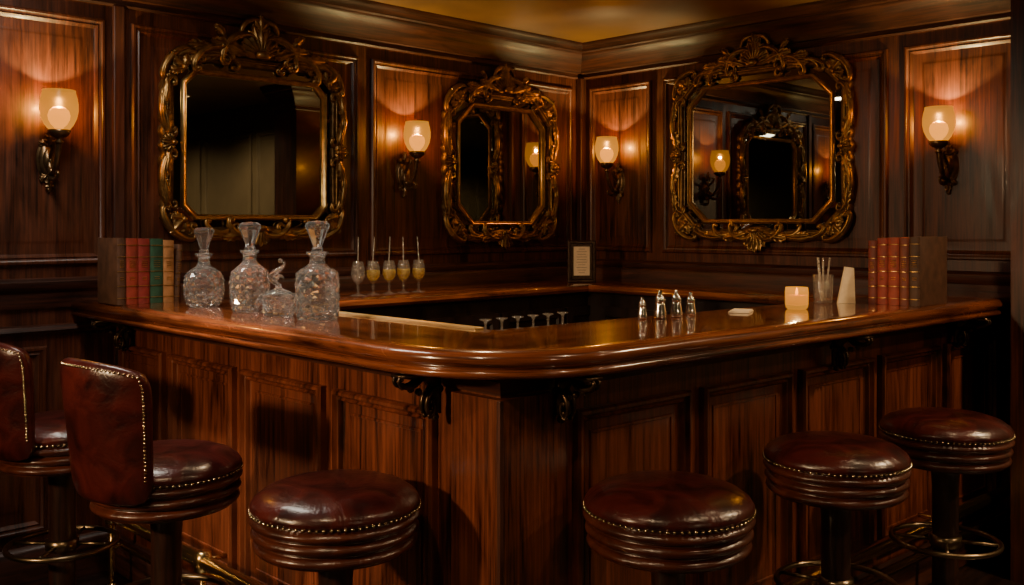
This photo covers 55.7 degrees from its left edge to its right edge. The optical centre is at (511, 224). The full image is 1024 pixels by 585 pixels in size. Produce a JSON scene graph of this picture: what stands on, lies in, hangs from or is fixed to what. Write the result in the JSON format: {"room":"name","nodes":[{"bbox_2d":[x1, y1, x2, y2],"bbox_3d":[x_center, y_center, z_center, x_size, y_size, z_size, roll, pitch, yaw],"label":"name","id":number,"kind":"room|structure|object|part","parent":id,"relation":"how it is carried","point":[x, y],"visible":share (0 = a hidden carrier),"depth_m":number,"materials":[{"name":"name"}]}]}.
{"room":"bar","nodes":[
{"label":"bar","id":0,"kind":"room"},
{"bbox_2d":[0,0,575,551],"bbox_3d":[-2.244,0.160,3.542,7.600,2.540,0.100,0,0,-44],"label":"wall","id":1,"kind":"structure","parent":0,"point":[92,345],"depth_m":4.09,"materials":[{"name":"brown wood"}]},
{"bbox_2d":[0,346,46,539],"bbox_3d":[-2.081,0.845,3.619,0.660,0.730,0.019,0,0,-44],"label":"trim","id":2,"kind":"structure","parent":1,"relation":"attached to","point":[23,500],"depth_m":3.81,"materials":[{"name":"brown wood"}]},
{"bbox_2d":[0,4,104,266],"bbox_3d":[-1.999,-0.345,3.700,0.890,1.010,0.019,0,0,-44],"label":"wall panel","id":3,"kind":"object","parent":1,"relation":"attached to","point":[40,49],"depth_m":3.86,"materials":[{"name":"brown wood"}]},
{"bbox_2d":[36,88,78,191],"bbox_3d":[-1.780,-0.327,3.791,0.140,0.395,0.195,0,0,-44],"label":"wall sconce","id":4,"kind":"object","parent":1,"relation":"attached to","point":[58,107],"visible":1,"depth_m":3.75,"materials":[{"name":"beige glass"}]},
{"bbox_3d":[-1.761,-0.443,3.771,0.140,0.162,0.140,0,0,-44],"label":"lamp shade","id":5,"kind":"part","parent":4,"relation":"part of","materials":[{"name":"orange glass"}]},
{"bbox_3d":[-1.788,-0.269,3.798,0.086,0.201,0.161,0,0,-44],"label":"arm","id":6,"kind":"part","parent":4,"relation":"part of","materials":[{"name":"brown metal"}]},
{"bbox_2d":[112,5,124,237],"bbox_3d":[-1.642,-0.352,4.049,0.050,1.125,0.020,0,0,-44],"label":"trim","id":7,"kind":"structure","parent":1,"relation":"attached to","point":[118,12],"depth_m":4.04,"materials":[{"name":"brown wood"}]},
{"bbox_2d":[131,23,358,260],"bbox_3d":[-1.189,-0.345,4.495,1.160,1.010,0.019,0,0,-44],"label":"trim","id":8,"kind":"structure","parent":1,"relation":"attached to","point":[150,45],"depth_m":4.19,"materials":[{"name":"brown wood"}]},
{"bbox_2d":[157,15,347,245],"bbox_3d":[-1.156,-0.433,4.461,0.962,1.064,0.109,0,0,-44],"label":"wall mirror","id":9,"kind":"object","parent":1,"relation":"attached to","point":[251,129],"visible":0.94,"depth_m":4.45,"materials":[{"name":"brown wood"}]},
{"bbox_3d":[-1.178,-0.355,4.483,0.840,0.760,0.008,0,0,-44],"label":"border glass","id":10,"kind":"part","parent":9,"relation":"part of","materials":[{"name":"mirror"}]},
{"bbox_3d":[-1.171,-0.355,4.476,0.748,0.668,0.026,0,0,-44],"label":"frame moulding","id":11,"kind":"part","parent":9,"relation":"part of","materials":[{"name":"gold metal"}]},
{"bbox_2d":[187,75,320,214],"bbox_3d":[-1.179,-0.355,4.484,0.700,0.620,0.001,0,0,-44],"label":"mirror glass","id":12,"kind":"object","parent":9,"relation":"attached to","point":[254,147],"depth_m":4.47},
{"bbox_2d":[204,216,308,245],"bbox_3d":[-1.162,0.029,4.467,0.542,0.140,0.084,0,0,-44],"label":"pendant","id":13,"kind":"object","parent":9,"relation":"attached to","point":[292,228],"depth_m":4.47,"materials":[{"name":"gold metal"}]},
{"bbox_2d":[396,120,430,197],"bbox_3d":[-0.510,-0.337,5.038,0.140,0.395,0.195,0,0,-44],"label":"wall sconce","id":14,"kind":"object","parent":1,"relation":"attached to","point":[416,133],"visible":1,"depth_m":4.99,"materials":[{"name":"glass"}]},
{"bbox_3d":[-0.517,-0.279,5.045,0.086,0.201,0.161,0,0,-44],"label":"arm","id":15,"kind":"part","parent":14,"relation":"part of","materials":[{"name":"brown metal"}]},
{"bbox_3d":[-0.491,-0.453,5.018,0.140,0.162,0.140,0,0,-44],"label":"lamp shade","id":16,"kind":"part","parent":14,"relation":"part of","materials":[{"name":"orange glass"}]},
{"bbox_2d":[370,59,571,255],"bbox_3d":[-0.172,-0.345,5.493,1.530,1.010,0.019,0,0,-44],"label":"trim","id":17,"kind":"structure","parent":1,"relation":"attached to","point":[400,93],"depth_m":5.18,"materials":[{"name":"brown wood"}]},
{"bbox_2d":[440,64,559,248],"bbox_3d":[-0.041,-0.392,5.559,0.912,1.060,0.104,0,0,-44],"label":"wall mirror","id":18,"kind":"object","parent":1,"relation":"attached to","point":[500,138],"visible":1,"depth_m":5.56,"materials":[{"name":"brown wood"}]},
{"bbox_3d":[-0.061,-0.340,5.579,0.790,0.780,0.008,0,0,-44],"label":"border glass","id":19,"kind":"part","parent":18,"relation":"part of","materials":[{"name":"mirror"}]},
{"bbox_2d":[460,107,539,220],"bbox_3d":[-0.062,-0.340,5.581,0.650,0.640,0.001,0,0,-44],"label":"mirror glass","id":20,"kind":"object","parent":18,"relation":"attached to","point":[500,150],"depth_m":5.57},
{"bbox_3d":[-0.054,-0.340,5.573,0.698,0.688,0.026,0,0,-44],"label":"frame moulding","id":21,"kind":"part","parent":18,"relation":"part of","materials":[{"name":"gold metal"}]},
{"bbox_2d":[468,223,536,248],"bbox_3d":[-0.045,0.063,5.563,0.542,0.151,0.084,0,0,-44],"label":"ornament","id":22,"kind":"object","parent":18,"relation":"attached to","point":[504,234],"depth_m":5.54,"materials":[{"name":"gold metal"}]},
{"bbox_2d":[0,259,1010,310],"bbox_3d":[-1.309,0.270,2.518,7.500,0.120,2.672,0,0,-44],"label":"trim","id":23,"kind":"structure","parent":1,"relation":"attached to","point":[54,292],"depth_m":4.43,"materials":[{"name":"brown wood"}]},
{"bbox_2d":[0,507,1010,584],"bbox_3d":[-1.309,1.345,2.518,7.500,0.170,2.672,0,0,-44],"label":"baseboard","id":24,"kind":"structure","parent":1,"relation":"attached to","point":[11,572],"depth_m":3.84,"materials":[{"name":"brown wood"}]},
{"bbox_2d":[0,314,1010,336],"bbox_3d":[-1.309,0.412,2.518,7.500,0.035,2.672,0,0,-44],"label":"trim","id":25,"kind":"structure","parent":1,"relation":"attached to","point":[74,326],"depth_m":3.85,"materials":[{"name":"brown wood"}]},
{"bbox_2d":[74,0,1010,78],"bbox_3d":[-1.194,-1.010,2.401,7.500,0.200,3.000,0,0,-44],"label":"trim","id":26,"kind":"structure","parent":1,"relation":"attached to","point":[368,23],"depth_m":4.98,"materials":[{"name":"brown wood"}]},
{"bbox_2d":[576,78,585,239],"bbox_3d":[0.431,-0.343,6.067,0.045,1.145,0.045,0,0,-44],"label":"trim","id":27,"kind":"structure","parent":1,"relation":"attached to","point":[580,82],"depth_m":6.05,"materials":[{"name":"brown wood"}]},
{"bbox_2d":[76,548,1023,584],"bbox_3d":[0.382,1.480,0.795,7.700,0.100,7.700,0,0,-44],"label":"floor","id":28,"kind":"structure","parent":0,"point":[996,570],"depth_m":3.96,"materials":[{"name":"brown wood"}]},
{"bbox_2d":[0,342,119,584],"bbox_3d":[-1.529,0.892,3.223,0.506,1.074,0.442,0,0,-44],"label":"bar stool","id":29,"kind":"object","parent":28,"relation":"on","point":[32,444],"visible":0.73,"depth_m":3.06,"materials":[{"name":"leather"}]},
{"bbox_3d":[-1.652,0.520,3.101,0.142,0.308,0.391,0,0,-44],"label":"nailhead trim","id":30,"kind":"part","parent":29,"relation":"part of","materials":[{"name":"gold metal"}]},
{"bbox_3d":[-1.651,0.547,3.101,0.141,0.385,0.394,0,0,-44],"label":"backrest","id":31,"kind":"part","parent":29,"relation":"part of","materials":[{"name":"leather"}]},
{"bbox_3d":[-1.504,0.696,3.245,0.424,0.009,0.424,0,0,-44],"label":"nailhead trim","id":32,"kind":"part","parent":29,"relation":"part of","materials":[{"name":"gold metal"}]},
{"bbox_2d":[35,410,67,446],"bbox_3d":[-1.504,0.665,3.245,0.416,0.064,0.416,0,0,-44],"label":"seat cushion","id":33,"kind":"object","parent":29,"relation":"on","point":[50,426],"depth_m":3.08,"materials":[{"name":"leather"}]},
{"bbox_2d":[59,357,243,584],"bbox_3d":[-1.007,0.892,2.742,0.442,1.074,0.506,0,0,39],"label":"bar stool","id":34,"kind":"object","parent":28,"relation":"on","point":[127,476],"visible":1,"depth_m":2.57,"materials":[{"name":"leather"}]},
{"bbox_3d":[-1.115,0.520,2.606,0.391,0.308,0.142,0,0,39],"label":"nailhead trim","id":35,"kind":"part","parent":34,"relation":"part of","materials":[{"name":"gold metal"}]},
{"bbox_3d":[-1.114,0.547,2.606,0.394,0.385,0.141,0,0,39],"label":"backrest","id":36,"kind":"part","parent":34,"relation":"part of","materials":[{"name":"leather"}]},
{"bbox_2d":[153,439,241,487],"bbox_3d":[-0.986,0.665,2.767,0.416,0.064,0.416,0,0,39],"label":"seat cushion","id":37,"kind":"object","parent":34,"relation":"on","point":[177,463],"depth_m":2.67,"materials":[{"name":"leather"}]},
{"bbox_3d":[-0.986,0.696,2.767,0.424,0.009,0.424,0,0,39],"label":"nailhead trim","id":38,"kind":"part","parent":34,"relation":"part of","materials":[{"name":"gold metal"}]},
{"bbox_2d":[247,469,420,584],"bbox_3d":[-0.437,1.031,2.408,0.423,0.796,0.424,0,0,-41],"label":"bar stool","id":39,"kind":"object","parent":28,"relation":"on","point":[334,523],"visible":1,"depth_m":2.26,"materials":[{"name":"leather"}]},
{"bbox_3d":[-0.437,0.696,2.408,0.424,0.009,0.424,0,0,11],"label":"nailhead trim","id":40,"kind":"part","parent":39,"relation":"part of","materials":[{"name":"gold metal"}]},
{"bbox_2d":[249,469,419,530],"bbox_3d":[-0.437,0.665,2.408,0.416,0.064,0.416,0,0,11],"label":"seat cushion","id":41,"kind":"object","parent":39,"relation":"on","point":[334,499],"depth_m":2.29,"materials":[{"name":"leather"}]},
{"bbox_2d":[179,266,867,329],"bbox_3d":[0.225,0.839,4.389,2.630,1.178,2.090,0,0,-44],"label":"bar","id":42,"kind":"object","parent":28,"relation":"on","point":[511,313],"visible":0.06,"depth_m":5.13,"materials":[{"name":"brown wood"}]},
{"bbox_3d":[-0.236,0.865,4.772,0.470,0.830,0.018,0,0,-44],"label":"cabinet door","id":43,"kind":"part","parent":42,"relation":"part of","materials":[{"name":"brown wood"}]},
{"bbox_3d":[0.114,0.865,5.116,0.470,0.830,0.018,0,0,-44],"label":"cabinet door","id":44,"kind":"part","parent":42,"relation":"part of","materials":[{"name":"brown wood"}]},
{"bbox_2d":[223,279,867,310],"bbox_3d":[0.225,0.352,4.389,2.630,0.045,2.090,0,0,-44],"label":"countertop","id":45,"kind":"structure","parent":42,"relation":"on","point":[488,291],"depth_m":4.87,"materials":[{"name":"brown wood"}]},
{"bbox_2d":[366,262,380,294],"bbox_3d":[-0.654,0.193,4.571,0.071,0.273,0.071,0,0,7],"label":"glass","id":46,"kind":"object","parent":45,"relation":"on","point":[376,272],"visible":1,"depth_m":4.55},
{"bbox_2d":[382,238,396,293],"bbox_3d":[-0.587,0.193,4.630,0.071,0.273,0.071,0,0,34],"label":"glass","id":47,"kind":"object","parent":45,"relation":"on","point":[384,272],"visible":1,"depth_m":4.62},
{"bbox_2d":[397,260,409,291],"bbox_3d":[-0.526,0.193,4.697,0.071,0.273,0.071,0,0,-29],"label":"glass","id":48,"kind":"object","parent":45,"relation":"on","point":[405,271],"visible":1,"depth_m":4.68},
{"bbox_2d":[411,247,424,291],"bbox_3d":[-0.458,0.193,4.756,0.071,0.273,0.071,0,0,-2],"label":"glass","id":49,"kind":"object","parent":45,"relation":"on","point":[413,269],"visible":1,"depth_m":4.75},
{"bbox_2d":[567,240,595,282],"bbox_3d":[0.398,0.209,5.547,0.160,0.240,0.025,0,0,-4],"label":"menu stand","id":50,"kind":"object","parent":45,"relation":"on","point":[581,254],"visible":1,"depth_m":5.54,"materials":[{"name":"wood"}]},
{"bbox_3d":[0.464,0.865,5.459,0.470,0.830,0.018,0,0,-44],"label":"cabinet door","id":51,"kind":"part","parent":42,"relation":"part of","materials":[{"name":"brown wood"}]},
{"bbox_3d":[0.646,0.865,5.196,0.018,0.830,0.470,0,0,-44],"label":"cabinet door","id":52,"kind":"part","parent":42,"relation":"part of","materials":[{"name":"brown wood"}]},
{"bbox_2d":[91,316,999,584],"bbox_3d":[0.244,0.893,4.062,3.080,1.064,2.604,0,0,-44],"label":"bar","id":53,"kind":"object","parent":28,"relation":"on","point":[502,472],"visible":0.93,"depth_m":2.98,"materials":[{"name":"brown wood"}]},
{"bbox_3d":[-1.477,0.848,3.840,0.029,0.725,0.430,0,0,-44],"label":"panel","id":54,"kind":"part","parent":53,"relation":"part of","materials":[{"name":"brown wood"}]},
{"bbox_3d":[-1.117,0.848,3.472,0.029,0.725,0.480,0,0,-44],"label":"panel","id":55,"kind":"part","parent":53,"relation":"part of","materials":[{"name":"brown wood"}]},
{"bbox_3d":[-0.738,0.848,3.087,0.029,0.725,0.480,0,0,-44],"label":"panel","id":56,"kind":"part","parent":53,"relation":"part of","materials":[{"name":"brown wood"}]},
{"bbox_3d":[-0.367,0.848,2.708,0.029,0.725,0.460,0,0,-44],"label":"panel","id":57,"kind":"part","parent":53,"relation":"part of","materials":[{"name":"brown wood"}]},
{"bbox_3d":[-0.019,0.846,2.477,0.196,0.839,0.190,0,0,-44],"label":"corner post","id":58,"kind":"part","parent":53,"relation":"part of","materials":[{"name":"brown wood"}]},
{"bbox_2d":[71,290,1010,379],"bbox_3d":[0.254,0.332,4.061,3.113,0.076,2.660,0,0,-44],"label":"countertop","id":59,"kind":"structure","parent":53,"relation":"on","point":[414,347],"depth_m":2.76,"materials":[{"name":"brown wood"}]},
{"bbox_2d":[98,238,125,304],"bbox_3d":[-1.522,0.174,3.689,0.032,0.250,0.192,0,0,-44],"label":"book","id":60,"kind":"object","parent":59,"relation":"on","point":[111,251],"visible":1,"depth_m":3.64,"materials":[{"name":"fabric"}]},
{"bbox_2d":[126,238,137,304],"bbox_3d":[-1.483,0.175,3.707,0.044,0.248,0.162,0,0,-44],"label":"book","id":61,"kind":"object","parent":59,"relation":"on","point":[131,243],"visible":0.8,"depth_m":3.65,"materials":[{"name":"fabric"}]},
{"bbox_2d":[136,238,149,303],"bbox_3d":[-1.450,0.176,3.739,0.044,0.247,0.162,0,0,-44],"label":"book","id":62,"kind":"object","parent":59,"relation":"on","point":[143,244],"visible":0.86,"depth_m":3.68,"materials":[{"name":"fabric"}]},
{"bbox_2d":[145,238,162,302],"bbox_3d":[-1.415,0.176,3.773,0.050,0.246,0.162,0,0,-44],"label":"book","id":63,"kind":"object","parent":59,"relation":"on","point":[156,245],"visible":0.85,"depth_m":3.71,"materials":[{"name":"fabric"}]},
{"bbox_2d":[163,240,173,302],"bbox_3d":[-1.381,0.179,3.807,0.042,0.240,0.162,0,0,-44],"label":"book","id":64,"kind":"object","parent":59,"relation":"on","point":[168,245],"visible":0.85,"depth_m":3.75,"materials":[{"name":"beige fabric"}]},
{"bbox_2d":[174,244,181,301],"bbox_3d":[-1.354,0.188,3.840,0.038,0.226,0.152,0,0,-44],"label":"book","id":65,"kind":"object","parent":59,"relation":"on","point":[177,247],"visible":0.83,"depth_m":3.79,"materials":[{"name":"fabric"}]},
{"bbox_2d":[183,227,224,307],"bbox_3d":[-1.129,0.153,3.555,0.150,0.291,0.150,0,0,-44],"label":"decanter","id":66,"kind":"object","parent":59,"relation":"on","point":[203,286],"visible":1,"depth_m":3.51,"materials":[{"name":"clear glass"}]},
{"bbox_2d":[228,222,270,312],"bbox_3d":[-0.902,0.144,3.339,0.143,0.310,0.143,0,0,34],"label":"decanter","id":67,"kind":"object","parent":59,"relation":"on","point":[247,282],"visible":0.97,"depth_m":3.29,"materials":[{"name":"clear glass"}]},
{"bbox_2d":[262,258,294,316],"bbox_3d":[-0.766,0.204,3.186,0.108,0.189,0.108,0,0,-44],"label":"decanter","id":68,"kind":"object","parent":59,"relation":"on","point":[277,302],"visible":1,"depth_m":3.15,"materials":[{"name":"clear glass"}]},
{"bbox_2d":[294,220,339,321],"bbox_3d":[-0.614,0.142,3.059,0.142,0.313,0.142,0,0,40],"label":"decanter","id":69,"kind":"object","parent":59,"relation":"on","point":[317,284],"visible":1,"depth_m":3.01,"materials":[{"name":"clear glass"}]},
{"bbox_2d":[637,297,646,319],"bbox_3d":[0.414,0.264,3.083,0.033,0.071,0.033,0,0,-44],"label":"shaker","id":70,"kind":"object","parent":59,"relation":"on","point":[642,313],"visible":1,"depth_m":3.07,"materials":[{"name":"metal"}]},
{"bbox_2d":[653,290,666,318],"bbox_3d":[0.474,0.254,3.107,0.042,0.091,0.042,0,0,-44],"label":"shaker","id":71,"kind":"object","parent":59,"relation":"on","point":[659,310],"visible":1,"depth_m":3.09,"materials":[{"name":"metal"}]},
{"bbox_2d":[670,290,682,316],"bbox_3d":[0.535,0.255,3.159,0.041,0.089,0.041,0,0,-44],"label":"shaker","id":72,"kind":"object","parent":59,"relation":"on","point":[676,309],"visible":1,"depth_m":3.15,"materials":[{"name":"metal"}]},
{"bbox_2d":[685,292,695,315],"bbox_3d":[0.592,0.261,3.216,0.036,0.077,0.036,0,0,-44],"label":"shaker","id":73,"kind":"object","parent":59,"relation":"on","point":[690,310],"visible":1,"depth_m":3.20,"materials":[{"name":"metal"}]},
{"bbox_2d":[728,308,752,313],"bbox_3d":[0.787,0.295,3.337,0.070,0.008,0.100,0,0,23],"label":"napkin","id":74,"kind":"object","parent":59,"relation":"on","point":[735,310],"visible":1,"depth_m":3.30,"materials":[{"name":"white paper"}]},
{"bbox_2d":[785,286,808,309],"bbox_3d":[1.014,0.261,3.455,0.082,0.078,0.082,0,0,-44],"label":"candle holder","id":75,"kind":"object","parent":59,"relation":"on","point":[796,297],"visible":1,"depth_m":3.42,"materials":[{"name":"glass"}]},
{"bbox_2d":[812,274,833,303],"bbox_3d":[1.187,0.212,3.701,0.080,0.176,0.080,0,0,-44],"label":"glass","id":76,"kind":"object","parent":59,"relation":"on","point":[812,274],"visible":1,"depth_m":3.70,"materials":[{"name":"clear glass"}]},
{"bbox_2d":[837,267,854,303],"bbox_3d":[1.275,0.230,3.704,0.070,0.140,0.012,0,0,-7],"label":"folded card","id":77,"kind":"object","parent":59,"relation":"on","point":[846,294],"visible":1,"depth_m":3.70,"materials":[{"name":"white paper"}]},
{"bbox_2d":[868,240,876,303],"bbox_3d":[1.425,0.179,3.736,0.172,0.240,0.034,0,0,-44],"label":"book","id":78,"kind":"object","parent":59,"relation":"on","point":[872,244],"visible":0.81,"depth_m":3.68,"materials":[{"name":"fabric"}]},
{"bbox_2d":[877,238,887,304],"bbox_3d":[1.456,0.174,3.712,0.182,0.250,0.040,0,0,-44],"label":"book","id":79,"kind":"object","parent":59,"relation":"on","point":[882,243],"visible":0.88,"depth_m":3.65,"materials":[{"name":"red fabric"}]},
{"bbox_2d":[888,237,908,304],"bbox_3d":[1.486,0.173,3.681,0.182,0.252,0.042,0,0,-44],"label":"book","id":80,"kind":"object","parent":59,"relation":"on","point":[893,243],"visible":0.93,"depth_m":3.62,"materials":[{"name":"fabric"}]},
{"bbox_2d":[900,238,908,305],"bbox_3d":[1.518,0.174,3.656,0.192,0.250,0.034,0,0,-44],"label":"book","id":81,"kind":"object","parent":59,"relation":"on","point":[904,242],"visible":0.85,"depth_m":3.59,"materials":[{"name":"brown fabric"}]},
{"bbox_2d":[909,236,946,306],"bbox_3d":[1.566,0.172,3.649,0.252,0.255,0.040,0,0,-44],"label":"book","id":82,"kind":"object","parent":59,"relation":"on","point":[927,255],"visible":1,"depth_m":3.60,"materials":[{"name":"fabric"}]},
{"bbox_2d":[91,482,1010,584],"bbox_3d":[0.358,1.260,3.201,3.941,0.338,1.808,0,0,-5],"label":"rail","id":83,"kind":"object","parent":53,"relation":"attached to","point":[203,561],"visible":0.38,"depth_m":3.49,"materials":[{"name":"gold metal"}]},
{"bbox_3d":[0.254,0.397,4.153,2.940,0.047,2.488,0,0,-44],"label":"moulding","id":84,"kind":"part","parent":53,"relation":"part of","materials":[{"name":"brown wood"}]},
{"bbox_3d":[0.254,1.347,4.160,2.930,0.154,2.478,0,0,-44],"label":"plinth moulding","id":85,"kind":"part","parent":53,"relation":"part of","materials":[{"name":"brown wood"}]},
{"bbox_3d":[0.345,0.848,2.695,0.470,0.725,0.029,0,0,-42],"label":"panel","id":86,"kind":"part","parent":53,"relation":"part of","materials":[{"name":"brown wood"}]},
{"bbox_3d":[0.745,0.848,3.049,0.470,0.725,0.029,0,0,-42],"label":"panel","id":87,"kind":"part","parent":53,"relation":"part of","materials":[{"name":"brown wood"}]},
{"bbox_3d":[1.146,0.848,3.404,0.470,0.725,0.029,0,0,-42],"label":"panel","id":88,"kind":"part","parent":53,"relation":"part of","materials":[{"name":"brown wood"}]},
{"bbox_3d":[1.546,0.848,3.759,0.470,0.725,0.029,0,0,-42],"label":"panel","id":89,"kind":"part","parent":53,"relation":"part of","materials":[{"name":"brown wood"}]},
{"bbox_3d":[1.947,0.848,4.114,0.470,0.725,0.029,0,0,-42],"label":"panel","id":90,"kind":"part","parent":53,"relation":"part of","materials":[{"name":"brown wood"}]},
{"bbox_2d":[582,470,756,584],"bbox_3d":[0.386,1.031,2.397,0.423,0.796,0.424,0,0,-15],"label":"bar stool","id":91,"kind":"object","parent":28,"relation":"on","point":[670,525],"visible":1,"depth_m":2.25,"materials":[{"name":"leather"}]},
{"bbox_2d":[584,470,754,531],"bbox_3d":[0.386,0.665,2.397,0.416,0.064,0.416,0,0,1],"label":"seat cushion","id":92,"kind":"object","parent":91,"relation":"on","point":[649,500],"depth_m":2.28,"materials":[{"name":"leather"}]},
{"bbox_3d":[0.386,0.696,2.397,0.424,0.009,0.424,0,0,1],"label":"nailhead trim","id":93,"kind":"part","parent":91,"relation":"part of","materials":[{"name":"gold metal"}]},
{"bbox_2d":[762,431,912,584],"bbox_3d":[0.964,1.031,2.887,0.423,0.796,0.424,0,0,44],"label":"bar stool","id":94,"kind":"object","parent":28,"relation":"on","point":[838,473],"visible":1,"depth_m":2.77,"materials":[{"name":"leather"}]},
{"bbox_2d":[764,431,910,475],"bbox_3d":[0.964,0.665,2.887,0.416,0.064,0.416,0,0,-12],"label":"seat cushion","id":95,"kind":"object","parent":94,"relation":"on","point":[804,453],"depth_m":2.77,"materials":[{"name":"leather"}]},
{"bbox_3d":[0.964,0.696,2.887,0.424,0.009,0.424,0,0,-12],"label":"nailhead trim","id":96,"kind":"part","parent":94,"relation":"part of","materials":[{"name":"gold metal"}]},
{"bbox_2d":[878,407,1015,584],"bbox_3d":[1.466,1.031,3.282,0.423,0.796,0.424,0,0,-39],"label":"bar stool","id":97,"kind":"object","parent":28,"relation":"on","point":[948,443],"visible":0.93,"depth_m":3.18,"materials":[{"name":"leather"}]},
{"bbox_2d":[880,407,1013,443],"bbox_3d":[1.466,0.665,3.282,0.416,0.064,0.416,0,0,-23],"label":"seat cushion","id":98,"kind":"object","parent":97,"relation":"on","point":[914,425],"depth_m":3.16,"materials":[{"name":"leather"}]},
{"bbox_3d":[1.466,0.696,3.282,0.424,0.009,0.424,0,0,-23],"label":"nailhead trim","id":99,"kind":"part","parent":97,"relation":"part of","materials":[{"name":"gold metal"}]},
{"bbox_2d":[370,0,818,42],"bbox_3d":[0.382,-1.160,0.795,7.700,0.100,7.700,0,0,-44],"label":"ceiling","id":100,"kind":"structure","parent":0,"point":[582,21],"depth_m":5.07,"materials":[{"name":"orange paint"}]},
{"bbox_2d":[586,19,1010,508],"bbox_3d":[1.518,0.160,5.063,0.100,2.540,3.000,0,0,-44],"label":"wall","id":101,"kind":"structure","parent":0,"point":[895,45],"depth_m":4.68,"materials":[{"name":"brown wood"}]},
{"bbox_2d":[595,136,624,202],"bbox_3d":[0.584,-0.327,5.803,0.195,0.395,0.140,0,0,-44],"label":"wall sconce","id":102,"kind":"object","parent":101,"relation":"attached to","point":[606,147],"visible":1,"depth_m":5.76,"materials":[{"name":"white glass"}]},
{"bbox_3d":[0.565,-0.443,5.784,0.140,0.162,0.140,0,0,-44],"label":"lamp shade","id":103,"kind":"part","parent":102,"relation":"part of","materials":[{"name":"orange glass"}]},
{"bbox_3d":[0.592,-0.269,5.810,0.161,0.201,0.086,0,0,-44],"label":"arm","id":104,"kind":"part","parent":102,"relation":"part of","materials":[{"name":"brown metal"}]},
{"bbox_2d":[589,80,651,251],"bbox_3d":[0.649,-0.345,5.864,0.019,1.010,0.480,0,0,-44],"label":"trim","id":105,"kind":"structure","parent":101,"relation":"attached to","point":[622,111],"depth_m":5.84,"materials":[{"name":"brown wood"}]},
{"bbox_2d":[669,31,854,252],"bbox_3d":[1.286,-0.439,5.149,0.106,1.177,1.102,0,0,-44],"label":"wall mirror","id":106,"kind":"object","parent":101,"relation":"attached to","point":[763,142],"visible":1,"depth_m":5.13,"materials":[{"name":"brown wood"}]},
{"bbox_2d":[712,222,801,252],"bbox_3d":[1.292,0.067,5.154,0.084,0.167,0.542,0,0,-44],"label":"carved ornament","id":107,"kind":"object","parent":106,"relation":"attached to","point":[754,235],"depth_m":5.14,"materials":[{"name":"gold metal"}]},
{"bbox_2d":[692,78,829,218],"bbox_3d":[1.309,-0.390,5.170,0.001,0.720,0.840,0,0,-44],"label":"mirror glass","id":108,"kind":"object","parent":106,"relation":"attached to","point":[760,151],"depth_m":5.15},
{"bbox_3d":[1.301,-0.390,5.163,0.026,0.768,0.888,0,0,-44],"label":"frame moulding","id":109,"kind":"part","parent":106,"relation":"part of","materials":[{"name":"gold metal"}]},
{"bbox_3d":[1.307,-0.390,5.169,0.008,0.860,0.980,0,0,-44],"label":"border glass","id":110,"kind":"part","parent":106,"relation":"part of","materials":[{"name":"mirror"}]},
{"bbox_2d":[662,49,887,257],"bbox_3d":[1.342,-0.345,5.157,0.019,1.010,1.340,0,0,-44],"label":"trim","id":111,"kind":"structure","parent":101,"relation":"attached to","point":[870,68],"depth_m":4.79,"materials":[{"name":"brown wood"}]},
{"bbox_2d":[922,105,958,194],"bbox_3d":[1.952,-0.337,4.410,0.195,0.395,0.140,0,0,-44],"label":"wall sconce","id":112,"kind":"object","parent":101,"relation":"attached to","point":[938,122],"visible":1,"depth_m":4.37,"materials":[{"name":"glass"}]},
{"bbox_3d":[1.932,-0.453,4.391,0.140,0.162,0.140,0,0,-44],"label":"lamp shade","id":113,"kind":"part","parent":112,"relation":"part of","materials":[{"name":"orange glass"}]},
{"bbox_3d":[1.959,-0.279,4.417,0.161,0.201,0.086,0,0,-44],"label":"arm","id":114,"kind":"part","parent":112,"relation":"part of","materials":[{"name":"brown metal"}]},
{"bbox_2d":[904,32,1010,260],"bbox_3d":[2.057,-0.345,4.429,0.019,1.010,0.540,0,0,-44],"label":"wall panel","id":115,"kind":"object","parent":101,"relation":"attached to","point":[972,76],"depth_m":4.42,"materials":[{"name":"brown wood"}]},
{"bbox_2d":[1011,0,1023,583],"bbox_3d":[2.268,0.160,3.928,0.420,2.540,0.328,0,0,-44],"label":"wall","id":116,"kind":"structure","parent":0,"point":[1017,6],"depth_m":3.88,"materials":[{"name":"brown wood"}]}
]}

